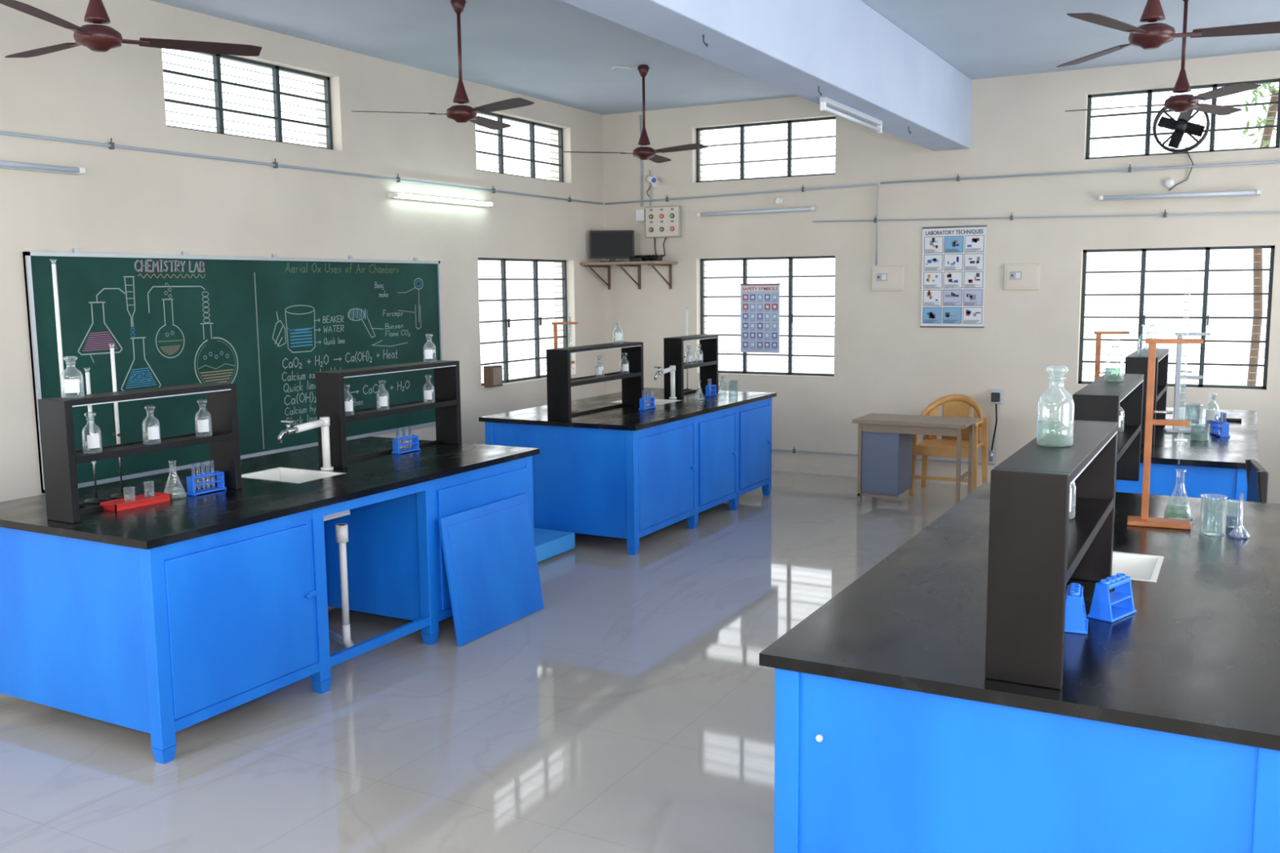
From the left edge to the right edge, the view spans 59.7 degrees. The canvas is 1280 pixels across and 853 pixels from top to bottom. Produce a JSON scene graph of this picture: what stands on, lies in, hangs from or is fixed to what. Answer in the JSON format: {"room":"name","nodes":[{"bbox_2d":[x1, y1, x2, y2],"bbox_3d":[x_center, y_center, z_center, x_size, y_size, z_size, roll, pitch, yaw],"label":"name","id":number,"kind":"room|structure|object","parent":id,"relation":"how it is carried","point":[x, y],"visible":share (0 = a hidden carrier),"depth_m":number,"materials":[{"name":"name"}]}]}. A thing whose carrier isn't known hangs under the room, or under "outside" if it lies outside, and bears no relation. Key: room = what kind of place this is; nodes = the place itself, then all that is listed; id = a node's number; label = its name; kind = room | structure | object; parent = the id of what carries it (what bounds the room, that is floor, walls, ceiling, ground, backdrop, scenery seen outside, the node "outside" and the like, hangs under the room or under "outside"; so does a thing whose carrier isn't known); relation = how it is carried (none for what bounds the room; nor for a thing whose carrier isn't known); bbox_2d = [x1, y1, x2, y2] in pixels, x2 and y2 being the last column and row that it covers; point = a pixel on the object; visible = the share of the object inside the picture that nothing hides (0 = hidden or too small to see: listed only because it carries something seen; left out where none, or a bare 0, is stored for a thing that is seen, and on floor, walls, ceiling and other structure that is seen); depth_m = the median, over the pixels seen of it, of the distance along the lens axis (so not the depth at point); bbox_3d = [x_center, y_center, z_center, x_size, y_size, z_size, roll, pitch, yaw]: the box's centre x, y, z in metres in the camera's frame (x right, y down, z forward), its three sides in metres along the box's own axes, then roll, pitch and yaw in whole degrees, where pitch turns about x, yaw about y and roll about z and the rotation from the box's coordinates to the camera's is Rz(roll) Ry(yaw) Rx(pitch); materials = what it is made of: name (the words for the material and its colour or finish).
{"room":"laboratory","nodes":[
{"label":"laboratory","id":0,"kind":"room"},
{"bbox_2d":[0,0,262,57],"bbox_3d":[-2.426,-1.970,4.743,1.081,0.742,1.191,3,8,28],"label":"ceiling fan","id":1,"kind":"object","parent":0,"point":[97,37],"depth_m":4.74,"materials":[{"name":"metal"}]},
{"bbox_2d":[0,0,606,502],"bbox_3d":[-3.248,-0.779,6.755,0.240,3.590,11.600,3,8,28],"label":"wall","id":2,"kind":"structure","parent":0,"point":[126,201],"depth_m":7.72,"materials":[{"name":"beige paint"}]},
{"bbox_2d":[0,160,85,175],"bbox_3d":[-3.520,-1.392,5.842,0.085,0.040,1.290,3,8,28],"label":"tube light","id":3,"kind":"object","parent":2,"relation":"attached to","point":[3,164],"visible":1,"depth_m":6.18,"materials":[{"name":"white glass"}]},
{"bbox_2d":[22,248,443,493],"bbox_3d":[-2.533,-0.512,7.811,0.034,1.381,3.600,3,8,28],"label":"chalkboard","id":4,"kind":"object","parent":2,"relation":"attached to","point":[264,326],"visible":0.92,"depth_m":7.40,"materials":[{"name":"green"}]},
{"bbox_2d":[161,51,333,150],"bbox_3d":[-2.688,-2.231,7.635,0.060,0.540,1.540,3,8,28],"label":"window","id":5,"kind":"structure","parent":2,"relation":"in","point":[216,72],"depth_m":7.69,"materials":[{"name":"grey metal"}]},
{"bbox_2d":[0,131,603,204],"bbox_3d":[-3.125,-1.672,6.594,0.022,0.069,11.440,3,8,28],"label":"conduit","id":6,"kind":"object","parent":2,"relation":"attached to","point":[111,145],"visible":1,"depth_m":7.57,"materials":[{"name":"grey"}]},
{"bbox_2d":[387,192,494,207],"bbox_3d":[-1.629,-1.885,9.282,0.085,0.040,1.300,3,8,28],"label":"tube light","id":7,"kind":"object","parent":2,"relation":"attached to","point":[392,195],"visible":1,"depth_m":9.20,"materials":[{"name":"glass"}]},
{"bbox_2d":[483,364,502,387],"bbox_3d":[-1.316,-0.452,10.004,0.094,0.190,0.170,3,8,28],"label":"box","id":8,"kind":"object","parent":2,"relation":"attached to","point":[492,374],"visible":1,"depth_m":9.94,"materials":[{"name":"brown"}]},
{"bbox_2d":[475,112,563,182],"bbox_3d":[-1.161,-2.597,10.418,0.060,0.540,1.550,3,8,28],"label":"window","id":9,"kind":"structure","parent":2,"relation":"in","point":[500,155],"depth_m":10.58,"materials":[{"name":"grey metal"}]},
{"bbox_2d":[477,257,567,386],"bbox_3d":[-1.135,-1.014,10.612,0.080,1.150,1.590,3,8,28],"label":"window","id":10,"kind":"structure","parent":2,"relation":"in","point":[505,325],"depth_m":10.75,"materials":[{"name":"glass"}]},
{"bbox_2d":[0,471,978,852],"bbox_3d":[0.039,1.239,5.216,7.680,0.100,12.080,3,8,28],"label":"floor","id":11,"kind":"structure","parent":0,"point":[633,711],"depth_m":4.66,"materials":[{"name":"tile"}]},
{"bbox_2d":[0,436,539,764],"bbox_3d":[-1.779,0.693,5.701,1.300,0.900,2.650,3,8,28],"label":"laboratory bench","id":12,"kind":"object","parent":11,"relation":"on","point":[162,620],"visible":0.91,"depth_m":4.72,"materials":[{"name":"blue wood"}]},
{"bbox_2d":[51,263,84,507],"bbox_3d":[-2.490,-0.181,4.811,0.100,1.070,0.100,3,8,28],"label":"burette","id":13,"kind":"object","parent":12,"relation":"on","point":[53,265],"visible":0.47,"depth_m":4.78,"materials":[{"name":"white plastic"}]},
{"bbox_2d":[84,372,108,503],"bbox_3d":[-2.430,0.039,4.944,0.100,0.600,0.100,3,8,28],"label":"burette","id":14,"kind":"object","parent":12,"relation":"on","point":[95,500],"visible":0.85,"depth_m":4.93,"materials":[{"name":"white plastic"}]},
{"bbox_2d":[110,347,133,498],"bbox_3d":[-2.369,-0.026,5.051,0.100,0.700,0.100,3,8,28],"label":"burette","id":15,"kind":"object","parent":12,"relation":"on","point":[122,495],"visible":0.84,"depth_m":5.05,"materials":[{"name":"white plastic"}]},
{"bbox_2d":[99,492,171,511],"bbox_3d":[-2.213,0.330,4.898,0.105,0.030,0.280,3,8,28],"label":"tray","id":16,"kind":"object","parent":12,"relation":"on","point":[119,504],"visible":0.99,"depth_m":4.87,"materials":[{"name":"red plastic"}]},
{"bbox_2d":[143,481,154,497],"bbox_3d":[-2.174,0.279,4.939,0.043,0.070,0.043,3,8,28],"label":"glass beaker","id":17,"kind":"object","parent":16,"relation":"on","point":[147,493],"visible":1,"depth_m":4.93,"materials":[{"name":"clear glass"}]},
{"bbox_2d":[37,382,242,523],"bbox_3d":[-2.165,0.092,4.903,0.171,0.500,0.870,3,8,28],"label":"rack","id":18,"kind":"object","parent":12,"relation":"on","point":[60,458],"visible":0.98,"depth_m":4.72,"materials":[{"name":"black laminate"}]},
{"bbox_2d":[60,355,84,398],"bbox_3d":[-2.329,-0.203,4.570,0.085,0.170,0.083,3,8,28],"label":"bottle","id":19,"kind":"object","parent":18,"relation":"on","point":[70,385],"visible":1,"depth_m":4.54,"materials":[{"name":"clear glass"}]},
{"bbox_2d":[81,412,102,453],"bbox_3d":[-2.293,0.026,4.660,0.073,0.170,0.071,3,8,28],"label":"bottle","id":20,"kind":"object","parent":18,"relation":"in","point":[93,441],"visible":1,"depth_m":4.64,"materials":[{"name":"clear glass"}]},
{"bbox_2d":[142,404,160,444],"bbox_3d":[-2.154,-0.008,4.913,0.073,0.170,0.071,3,8,28],"label":"bottle","id":21,"kind":"object","parent":18,"relation":"in","point":[153,432],"visible":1,"depth_m":4.89,"materials":[{"name":"clear glass"}]},
{"bbox_2d":[195,399,212,436],"bbox_3d":[-2.020,-0.040,5.156,0.073,0.170,0.072,3,8,28],"label":"bottle","id":22,"kind":"object","parent":18,"relation":"in","point":[202,425],"visible":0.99,"depth_m":5.13,"materials":[{"name":"clear glass"}]},
{"bbox_2d":[163,460,186,499],"bbox_3d":[-2.112,0.239,5.049,0.104,0.170,0.104,3,8,28],"label":"flask","id":23,"kind":"object","parent":12,"relation":"on","point":[184,495],"visible":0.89,"depth_m":5.06,"materials":[{"name":"clear glass"}]},
{"bbox_2d":[186,460,226,496],"bbox_3d":[-2.018,0.235,5.180,0.060,0.143,0.182,3,8,28],"label":"test tube rack","id":24,"kind":"object","parent":12,"relation":"on","point":[192,484],"visible":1,"depth_m":5.16,"materials":[{"name":"blue plastic"}]},
{"bbox_2d":[277,416,333,470],"bbox_3d":[-1.702,0.100,5.666,0.070,0.285,0.352,3,8,28],"label":"sink faucet","id":25,"kind":"object","parent":12,"relation":"on","point":[324,422],"visible":1,"depth_m":5.76,"materials":[{"name":"white plastic"}]},
{"bbox_2d":[315,360,462,468],"bbox_3d":[-1.391,-0.091,6.292,0.171,0.500,1.010,3,8,28],"label":"rack","id":26,"kind":"object","parent":12,"relation":"on","point":[330,389],"visible":0.93,"depth_m":6.17,"materials":[{"name":"black laminate"}]},
{"bbox_2d":[344,384,354,415],"bbox_3d":[-1.567,-0.143,5.962,0.069,0.165,0.067,3,8,28],"label":"bottle","id":27,"kind":"object","parent":26,"relation":"in","point":[348,405],"visible":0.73,"depth_m":5.94,"materials":[{"name":"clear glass"}]},
{"bbox_2d":[376,381,389,410],"bbox_3d":[-1.433,-0.175,6.206,0.069,0.165,0.068,3,8,28],"label":"bottle","id":28,"kind":"object","parent":26,"relation":"in","point":[383,400],"visible":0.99,"depth_m":6.18,"materials":[{"name":"clear glass"}]},
{"bbox_2d":[422,374,435,403],"bbox_3d":[-1.242,-0.221,6.554,0.068,0.165,0.068,3,8,28],"label":"bottle","id":29,"kind":"object","parent":26,"relation":"in","point":[428,393],"visible":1,"depth_m":6.53,"materials":[{"name":"clear glass"}]},
{"bbox_2d":[422,333,435,362],"bbox_3d":[-1.235,-0.459,6.542,0.072,0.165,0.072,3,8,28],"label":"bottle","id":30,"kind":"object","parent":26,"relation":"on","point":[428,353],"visible":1,"depth_m":6.51,"materials":[{"name":"clear glass"}]},
{"bbox_2d":[391,426,420,454],"bbox_3d":[-1.344,0.075,6.397,0.060,0.143,0.182,3,8,28],"label":"test tube rack","id":31,"kind":"object","parent":12,"relation":"on","point":[414,445],"visible":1,"depth_m":6.38,"materials":[{"name":"blue plastic"}]},
{"bbox_2d":[438,493,543,646],"bbox_3d":[-0.792,0.756,6.057,0.118,0.665,0.780,3,8,28],"label":"door","id":32,"kind":"structure","parent":12,"relation":"attached to","point":[489,549],"depth_m":6.01,"materials":[{"name":"blue paint"}]},
{"bbox_2d":[533,528,574,562],"bbox_3d":[-0.789,0.764,7.664,0.470,0.250,0.540,3,8,28],"label":"box","id":33,"kind":"object","parent":11,"relation":"on","point":[548,543],"visible":0.18,"depth_m":7.62,"materials":[{"name":"blue paint"}]},
{"bbox_2d":[478,387,776,555],"bbox_3d":[0.013,0.265,8.956,1.310,0.900,2.550,3,8,28],"label":"laboratory bench","id":34,"kind":"object","parent":11,"relation":"on","point":[629,473],"visible":0.87,"depth_m":7.98,"materials":[{"name":"blue wood"}]},
{"bbox_2d":[551,317,578,413],"bbox_3d":[-0.571,-0.460,8.316,0.230,0.710,0.120,-1,7,0],"label":"stand","id":35,"kind":"object","parent":34,"relation":"on","point":[555,328],"visible":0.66,"depth_m":8.28,"materials":[{"name":"brown wood"}]},
{"bbox_2d":[546,342,644,421],"bbox_3d":[-0.313,-0.350,8.267,0.181,0.500,1.100,3,8,28],"label":"rack","id":36,"kind":"object","parent":34,"relation":"on","point":[559,382],"visible":0.93,"depth_m":8.02,"materials":[{"name":"black laminate"}]},
{"bbox_2d":[613,320,622,343],"bbox_3d":[-0.169,-0.719,8.495,0.076,0.170,0.076,3,8,28],"label":"bottle","id":37,"kind":"object","parent":36,"relation":"on","point":[618,335],"visible":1,"depth_m":8.46,"materials":[{"name":"clear glass"}]},
{"bbox_2d":[638,389,655,409],"bbox_3d":[0.055,-0.206,8.520,0.060,0.143,0.172,3,8,28],"label":"test tube rack","id":38,"kind":"object","parent":34,"relation":"on","point":[651,402],"visible":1,"depth_m":8.50,"materials":[{"name":"blue plastic"}]},
{"bbox_2d":[653,365,676,399],"bbox_3d":[0.204,-0.357,9.137,0.070,0.285,0.352,3,8,28],"label":"sink faucet","id":39,"kind":"object","parent":34,"relation":"on","point":[672,369],"visible":1,"depth_m":9.24,"materials":[{"name":"white plastic"}]},
{"bbox_2d":[684,309,693,391],"bbox_3d":[0.420,-0.687,9.922,0.100,0.740,0.100,3,8,28],"label":"burette","id":40,"kind":"object","parent":34,"relation":"on","point":[686,310],"visible":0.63,"depth_m":9.91,"materials":[{"name":"glass"}]},
{"bbox_2d":[663,334,718,398],"bbox_3d":[0.449,-0.528,9.623,0.171,0.500,0.730,3,8,28],"label":"rack","id":41,"kind":"object","parent":34,"relation":"on","point":[673,346],"visible":0.96,"depth_m":9.48,"materials":[{"name":"black laminate"}]},
{"bbox_2d":[704,378,717,395],"bbox_3d":[0.604,-0.335,9.499,0.060,0.143,0.132,3,8,28],"label":"test tube rack","id":42,"kind":"object","parent":34,"relation":"on","point":[708,388],"visible":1,"depth_m":9.46,"materials":[{"name":"blue plastic"}]},
{"bbox_2d":[852,413,979,505],"bbox_3d":[2.286,0.293,9.266,0.920,0.720,0.522,3,8,28],"label":"desk","id":43,"kind":"object","parent":11,"relation":"on","point":[885,441],"visible":0.87,"depth_m":9.19,"materials":[{"name":"laminate"}]},
{"bbox_2d":[908,394,988,495],"bbox_3d":[2.698,0.166,9.719,0.576,0.850,0.550,3,8,28],"label":"armchair","id":44,"kind":"object","parent":11,"relation":"on","point":[953,405],"visible":0.61,"depth_m":9.75,"materials":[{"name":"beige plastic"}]},
{"bbox_2d":[759,482,1279,852],"bbox_3d":[1.497,0.896,3.803,1.220,0.900,2.750,3,8,28],"label":"laboratory bench","id":45,"kind":"object","parent":11,"relation":"on","point":[1160,733],"visible":0.87,"depth_m":2.74,"materials":[{"name":"blue wood"}]},
{"bbox_2d":[984,420,1118,689],"bbox_3d":[1.143,0.291,3.033,0.171,0.500,1.070,3,8,28],"label":"rack","id":46,"kind":"object","parent":45,"relation":"on","point":[1035,548],"visible":0.91,"depth_m":2.59,"materials":[{"name":"brown laminate"}]},
{"bbox_2d":[1036,364,1074,446],"bbox_3d":[1.100,-0.056,2.948,0.092,0.210,0.091,3,8,28],"label":"bottle","id":47,"kind":"object","parent":46,"relation":"on","point":[1046,444],"visible":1,"depth_m":2.95,"materials":[{"name":"clear glass"}]},
{"bbox_2d":[1068,482,1075,519],"bbox_3d":[1.203,0.175,3.174,0.072,0.170,0.072,3,8,28],"label":"bottle","id":48,"kind":"object","parent":46,"relation":"in","point":[1070,495],"visible":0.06,"depth_m":3.15,"materials":[{"name":"clear glass"}]},
{"bbox_2d":[1064,582,1088,634],"bbox_3d":[1.177,0.489,3.023,0.072,0.108,0.126,2,8,23],"label":"holder","id":49,"kind":"object","parent":45,"relation":"on","point":[1076,620],"visible":0.84,"depth_m":2.97,"materials":[{"name":"blue plastic"}]},
{"bbox_2d":[1071,373,1143,516],"bbox_3d":[2.005,0.065,4.764,0.166,0.500,1.120,3,8,28],"label":"rack","id":50,"kind":"object","parent":45,"relation":"on","point":[1101,400],"visible":0.59,"depth_m":4.81,"materials":[{"name":"black laminate"}]},
{"bbox_2d":[1104,339,1124,381],"bbox_3d":[2.056,-0.287,4.827,0.076,0.180,0.075,3,8,28],"label":"bottle","id":51,"kind":"object","parent":50,"relation":"on","point":[1111,340],"visible":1,"depth_m":4.83,"materials":[{"name":"clear glass"}]},
{"bbox_2d":[1087,573,1136,622],"bbox_3d":[1.324,0.475,3.124,0.146,0.108,0.072,-7,9,-41],"label":"holder","id":52,"kind":"object","parent":45,"relation":"on","point":[1108,606],"visible":1,"depth_m":3.10,"materials":[{"name":"blue plastic"}]},
{"bbox_2d":[1127,271,1203,529],"bbox_3d":[1.991,-0.099,4.222,0.230,0.960,0.120,3,8,24],"label":"stand","id":53,"kind":"object","parent":45,"relation":"on","point":[1144,520],"visible":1,"depth_m":4.23,"materials":[{"name":"brown wood"}]},
{"bbox_2d":[1163,469,1194,519],"bbox_3d":[2.130,0.265,4.400,0.110,0.190,0.110,3,8,28],"label":"flask","id":54,"kind":"object","parent":45,"relation":"on","point":[1187,517],"visible":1,"depth_m":4.40,"materials":[{"name":"clear glass"}]},
{"bbox_2d":[1199,493,1227,535],"bbox_3d":[2.115,0.326,4.117,0.091,0.140,0.091,3,8,28],"label":"glass beaker","id":55,"kind":"object","parent":45,"relation":"on","point":[1202,496],"visible":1,"depth_m":4.11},
{"bbox_2d":[1226,499,1238,527],"bbox_3d":[2.249,0.331,4.228,0.048,0.100,0.048,3,8,28],"label":"glass beaker","id":56,"kind":"object","parent":45,"relation":"on","point":[1232,521],"visible":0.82,"depth_m":4.22,"materials":[{"name":"clear glass"}]},
{"bbox_2d":[1228,493,1250,538],"bbox_3d":[2.185,0.323,4.056,0.070,0.160,0.070,3,8,28],"label":"funnel","id":57,"kind":"object","parent":45,"relation":"on","point":[1239,531],"visible":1,"depth_m":4.05,"materials":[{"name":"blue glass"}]},
{"bbox_2d":[1070,407,1258,501],"bbox_3d":[3.299,0.457,7.148,1.120,0.900,2.640,3,8,28],"label":"laboratory bench","id":58,"kind":"object","parent":11,"relation":"on","point":[1216,465],"visible":0.19,"depth_m":5.97,"materials":[{"name":"blue wood"}]},
{"bbox_2d":[1093,331,1129,381],"bbox_3d":[2.809,-0.256,6.716,0.230,0.632,0.120,1,7,11],"label":"stand","id":59,"kind":"object","parent":58,"relation":"on","point":[1098,342],"visible":0.52,"depth_m":6.69,"materials":[{"name":"brown wood"}]},
{"bbox_2d":[1124,348,1168,444],"bbox_3d":[3.078,-0.199,6.775,0.171,0.500,0.950,3,8,28],"label":"rack","id":60,"kind":"object","parent":58,"relation":"on","point":[1135,363],"visible":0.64,"depth_m":6.38,"materials":[{"name":"black laminate"}]},
{"bbox_2d":[1163,332,1210,433],"bbox_3d":[3.370,-0.271,6.865,0.230,0.612,0.120,2,7,17],"label":"stand","id":61,"kind":"object","parent":58,"relation":"on","point":[1179,347],"visible":0.98,"depth_m":6.86,"materials":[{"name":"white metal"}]},
{"bbox_2d":[1190,423,1210,440],"bbox_3d":[3.288,0.033,6.547,0.108,0.090,0.108,3,8,28],"label":"glass beaker","id":62,"kind":"object","parent":58,"relation":"on","point":[1190,424],"visible":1,"depth_m":6.54,"materials":[{"name":"glass"}]},
{"bbox_2d":[1204,393,1219,424],"bbox_3d":[3.729,-0.116,7.261,0.080,0.200,0.080,3,8,28],"label":"bottle","id":63,"kind":"object","parent":58,"relation":"on","point":[1211,415],"visible":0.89,"depth_m":7.24,"materials":[{"name":"clear glass"}]},
{"bbox_2d":[1209,412,1230,437],"bbox_3d":[3.495,-0.017,6.714,0.060,0.143,0.152,0,7,6],"label":"test tube rack","id":64,"kind":"object","parent":58,"relation":"on","point":[1221,424],"visible":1,"depth_m":6.67,"materials":[{"name":"blue plastic"}]},
{"bbox_2d":[1245,458,1268,502],"bbox_3d":[3.048,0.669,5.140,0.464,0.977,0.420,2,8,21],"label":"chair","id":65,"kind":"object","parent":11,"relation":"on","point":[1257,477],"visible":0.16,"depth_m":5.11,"materials":[{"name":"black"}]},
{"bbox_2d":[149,0,1279,115],"bbox_3d":[0.000,-2.432,4.755,7.680,0.120,12.080,3,8,28],"label":"ceiling","id":66,"kind":"structure","parent":0,"point":[557,51],"depth_m":8.04,"materials":[{"name":"paint"}]},
{"bbox_2d":[351,0,534,129],"bbox_3d":[-1.014,-2.258,6.916,1.168,0.742,1.138,3,8,28],"label":"ceiling fan","id":67,"kind":"object","parent":66,"relation":"hanging from","point":[459,113],"depth_m":6.84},
{"bbox_2d":[562,64,707,163],"bbox_3d":[0.126,-2.539,9.055,1.168,0.742,1.138,3,8,28],"label":"ceiling fan","id":68,"kind":"object","parent":66,"relation":"hanging from","point":[641,153],"depth_m":8.97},
{"bbox_2d":[560,0,972,151],"bbox_3d":[-0.009,-2.054,4.810,0.330,0.644,11.600,3,8,28],"label":"ceiling beam","id":69,"kind":"structure","parent":66,"relation":"attached to","point":[846,52],"depth_m":6.58,"materials":[{"name":"paint"}]},
{"bbox_2d":[819,96,882,133],"bbox_3d":[1.442,-2.098,7.539,0.040,0.085,1.250,3,8,28],"label":"tube light","id":70,"kind":"object","parent":69,"relation":"attached to","point":[824,100],"visible":1,"depth_m":7.44,"materials":[{"name":"white plastic"}]},
{"bbox_2d":[1065,0,1261,115],"bbox_3d":[3.203,-2.293,6.835,1.085,0.742,1.190,3,8,28],"label":"ceiling fan","id":71,"kind":"object","parent":66,"relation":"hanging from","point":[1178,103],"depth_m":6.74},
{"bbox_2d":[1056,0,1279,67],"bbox_3d":[2.318,-2.028,4.798,1.125,0.742,1.176,3,8,28],"label":"ceiling fan","id":72,"kind":"object","parent":66,"relation":"hanging from","point":[1148,36],"depth_m":4.85,"materials":[{"name":"metal"}]},
{"bbox_2d":[602,50,1279,497],"bbox_3d":[2.850,-1.270,10.142,7.680,3.590,0.240,3,8,28],"label":"wall","id":73,"kind":"structure","parent":0,"point":[885,362],"depth_m":10.03,"materials":[{"name":"beige paint"}]},
{"bbox_2d":[579,261,677,289],"bbox_3d":[-0.113,-1.528,11.308,0.858,0.275,0.498,3,8,28],"label":"corner shelf","id":74,"kind":"object","parent":73,"relation":"attached to","point":[626,264],"visible":1,"depth_m":11.27,"materials":[{"name":"laminate"}]},
{"bbox_2d":[589,230,634,262],"bbox_3d":[-0.284,-1.831,11.340,0.450,0.320,0.140,0,7,3],"label":"television","id":75,"kind":"object","parent":74,"relation":"on","point":[611,245],"visible":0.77,"depth_m":11.32,"materials":[{"name":"black plastic"}]},
{"bbox_2d":[629,254,664,261],"bbox_3d":[0.061,-1.682,11.146,0.334,0.066,0.217,3,8,28],"label":"box","id":76,"kind":"object","parent":74,"relation":"on","point":[650,257],"visible":0.94,"depth_m":11.08,"materials":[{"name":"black plastic"}]},
{"bbox_2d":[635,208,644,222],"bbox_3d":[0.010,-2.160,11.416,0.100,0.120,0.050,3,8,28],"label":"junction box","id":77,"kind":"object","parent":73,"relation":"attached to","point":[640,214],"visible":1,"depth_m":11.39,"materials":[{"name":"white plastic"}]},
{"bbox_2d":[640,115,642,206],"bbox_3d":[0.011,-2.701,11.351,0.017,0.910,0.017,-6,9,-39],"label":"conduit","id":78,"kind":"object","parent":73,"relation":"attached to","point":[641,171],"visible":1,"depth_m":11.36,"materials":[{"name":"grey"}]},
{"bbox_2d":[644,175,658,196],"bbox_3d":[0.115,-2.427,11.241,0.131,0.217,0.200,0,7,7],"label":"security camera","id":79,"kind":"object","parent":73,"relation":"attached to","point":[650,179],"visible":1,"depth_m":11.21,"materials":[{"name":"white plastic"}]},
{"bbox_2d":[644,205,681,256],"bbox_3d":[0.234,-1.979,11.303,0.390,0.496,0.074,3,8,28],"label":"board","id":80,"kind":"object","parent":73,"relation":"attached to","point":[665,222],"visible":0.98,"depth_m":11.26,"materials":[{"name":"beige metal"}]},
{"bbox_2d":[604,183,878,265],"bbox_3d":[0.916,-1.944,10.954,2.904,0.768,0.022,3,8,28],"label":"conduit","id":81,"kind":"object","parent":73,"relation":"attached to","point":[802,188],"visible":1,"depth_m":10.72,"materials":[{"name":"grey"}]},
{"bbox_2d":[697,206,816,217],"bbox_3d":[1.116,-2.079,10.798,1.210,0.050,0.085,3,8,28],"label":"tube light","id":82,"kind":"object","parent":73,"relation":"attached to","point":[809,208],"visible":1,"depth_m":10.77,"materials":[{"name":"white plastic"}]},
{"bbox_2d":[696,116,835,182],"bbox_3d":[1.228,-2.676,10.847,1.480,0.540,0.060,3,8,28],"label":"window","id":83,"kind":"structure","parent":73,"relation":"in","point":[789,127],"depth_m":10.85,"materials":[{"name":"grey metal"}]},
{"bbox_2d":[700,255,835,376],"bbox_3d":[1.262,-1.091,11.025,1.450,1.150,0.080,3,8,28],"label":"window","id":84,"kind":"structure","parent":73,"relation":"in","point":[790,355],"depth_m":10.96,"materials":[{"name":"grey metal"}]},
{"bbox_2d":[739,284,780,353],"bbox_3d":[1.177,-1.060,10.943,0.420,0.671,0.012,3,8,28],"label":"poster","id":85,"kind":"object","parent":84,"relation":"attached to","point":[759,303],"visible":1,"depth_m":10.94,"materials":[{"name":"blue paper"}]},
{"bbox_2d":[771,404,997,465],"bbox_3d":[2.066,0.019,10.569,2.548,0.558,0.022,3,8,28],"label":"conduit","id":86,"kind":"object","parent":73,"relation":"attached to","point":[793,450],"visible":0.61,"depth_m":10.62,"materials":[{"name":"grey"}]},
{"bbox_2d":[871,266,904,290],"bbox_3d":[2.283,-1.365,10.284,0.300,0.225,0.031,3,8,28],"label":"switch box","id":87,"kind":"object","parent":73,"relation":"attached to","point":[883,277],"visible":1,"depth_m":10.27,"materials":[{"name":"beige"}]},
{"bbox_2d":[920,225,986,328],"bbox_3d":[2.808,-1.339,10.005,0.570,0.901,0.015,3,8,28],"label":"chart","id":88,"kind":"object","parent":73,"relation":"attached to","point":[953,264],"visible":1,"depth_m":10.00,"materials":[{"name":"white paper"}]},
{"bbox_2d":[988,388,1003,462],"bbox_3d":[3.172,-0.009,9.946,0.100,0.650,0.079,3,8,28],"label":"power socket","id":89,"kind":"object","parent":73,"relation":"attached to","point":[997,394],"visible":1,"depth_m":9.91,"materials":[{"name":"white plastic"}]},
{"bbox_2d":[1004,263,1040,289],"bbox_3d":[3.328,-1.305,9.718,0.300,0.225,0.031,3,8,28],"label":"switch box","id":90,"kind":"object","parent":73,"relation":"attached to","point":[1016,276],"visible":1,"depth_m":9.71,"materials":[{"name":"beige"}]},
{"bbox_2d":[771,462,1279,503],"bbox_3d":[2.809,0.481,10.252,7.200,0.090,0.008,3,8,28],"label":"baseboard","id":91,"kind":"structure","parent":73,"relation":"attached to","point":[775,466],"depth_m":10.75,"materials":[{"name":"beige paint"}]},
{"bbox_2d":[812,209,1279,222],"bbox_3d":[3.764,-1.785,9.411,4.850,0.132,0.022,3,8,28],"label":"conduit","id":92,"kind":"object","parent":73,"relation":"attached to","point":[1165,214],"visible":1,"depth_m":9.52,"materials":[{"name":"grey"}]},
{"bbox_2d":[880,160,1279,184],"bbox_3d":[4.046,-2.133,9.211,4.200,0.068,0.022,3,8,28],"label":"conduit","id":93,"kind":"object","parent":73,"relation":"attached to","point":[1129,170],"visible":1,"depth_m":9.35,"materials":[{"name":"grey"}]},
{"bbox_2d":[1164,177,1174,187],"bbox_3d":[4.311,-1.984,9.086,0.080,0.078,0.036,3,8,28],"label":"rose","id":94,"kind":"object","parent":73,"relation":"attached to","point":[1168,183],"visible":1,"depth_m":9.07,"materials":[{"name":"white plastic"}]},
{"bbox_2d":[1078,245,1275,389],"bbox_3d":[4.442,-0.909,9.304,1.430,1.150,0.080,3,8,28],"label":"window","id":95,"kind":"structure","parent":73,"relation":"in","point":[1205,320],"depth_m":9.23,"materials":[{"name":"grey metal"}]},
{"bbox_2d":[1098,190,1261,200],"bbox_3d":[4.362,-1.873,9.043,1.180,0.050,0.085,3,8,28],"label":"tube light","id":96,"kind":"object","parent":73,"relation":"attached to","point":[1247,193],"visible":1,"depth_m":9.02,"materials":[{"name":"white plastic"}]},
{"bbox_2d":[1152,103,1209,191],"bbox_3d":[4.353,-2.265,8.985,0.410,0.709,0.100,3,8,28],"label":"exhaust fan","id":97,"kind":"object","parent":73,"relation":"attached to","point":[1181,126],"visible":0.87,"depth_m":8.96,"materials":[{"name":"black metal"}]},
{"bbox_2d":[1085,78,1279,159],"bbox_3d":[4.421,-2.493,9.119,1.430,0.540,0.060,3,8,28],"label":"window","id":98,"kind":"structure","parent":73,"relation":"in","point":[1149,112],"depth_m":9.15,"materials":[{"name":"grey metal"}]},
{"label":"outside","id":99,"kind":"structure","parent":0,"visible":0},
{"bbox_2d":[1240,82,1278,386],"bbox_3d":[5.992,-1.889,10.786,0.495,4.794,1.738,2,8,22],"label":"tree","id":100,"kind":"object","parent":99,"point":[1256,282],"visible":0.29,"depth_m":10.78,"materials":[{"name":"brown plant"}]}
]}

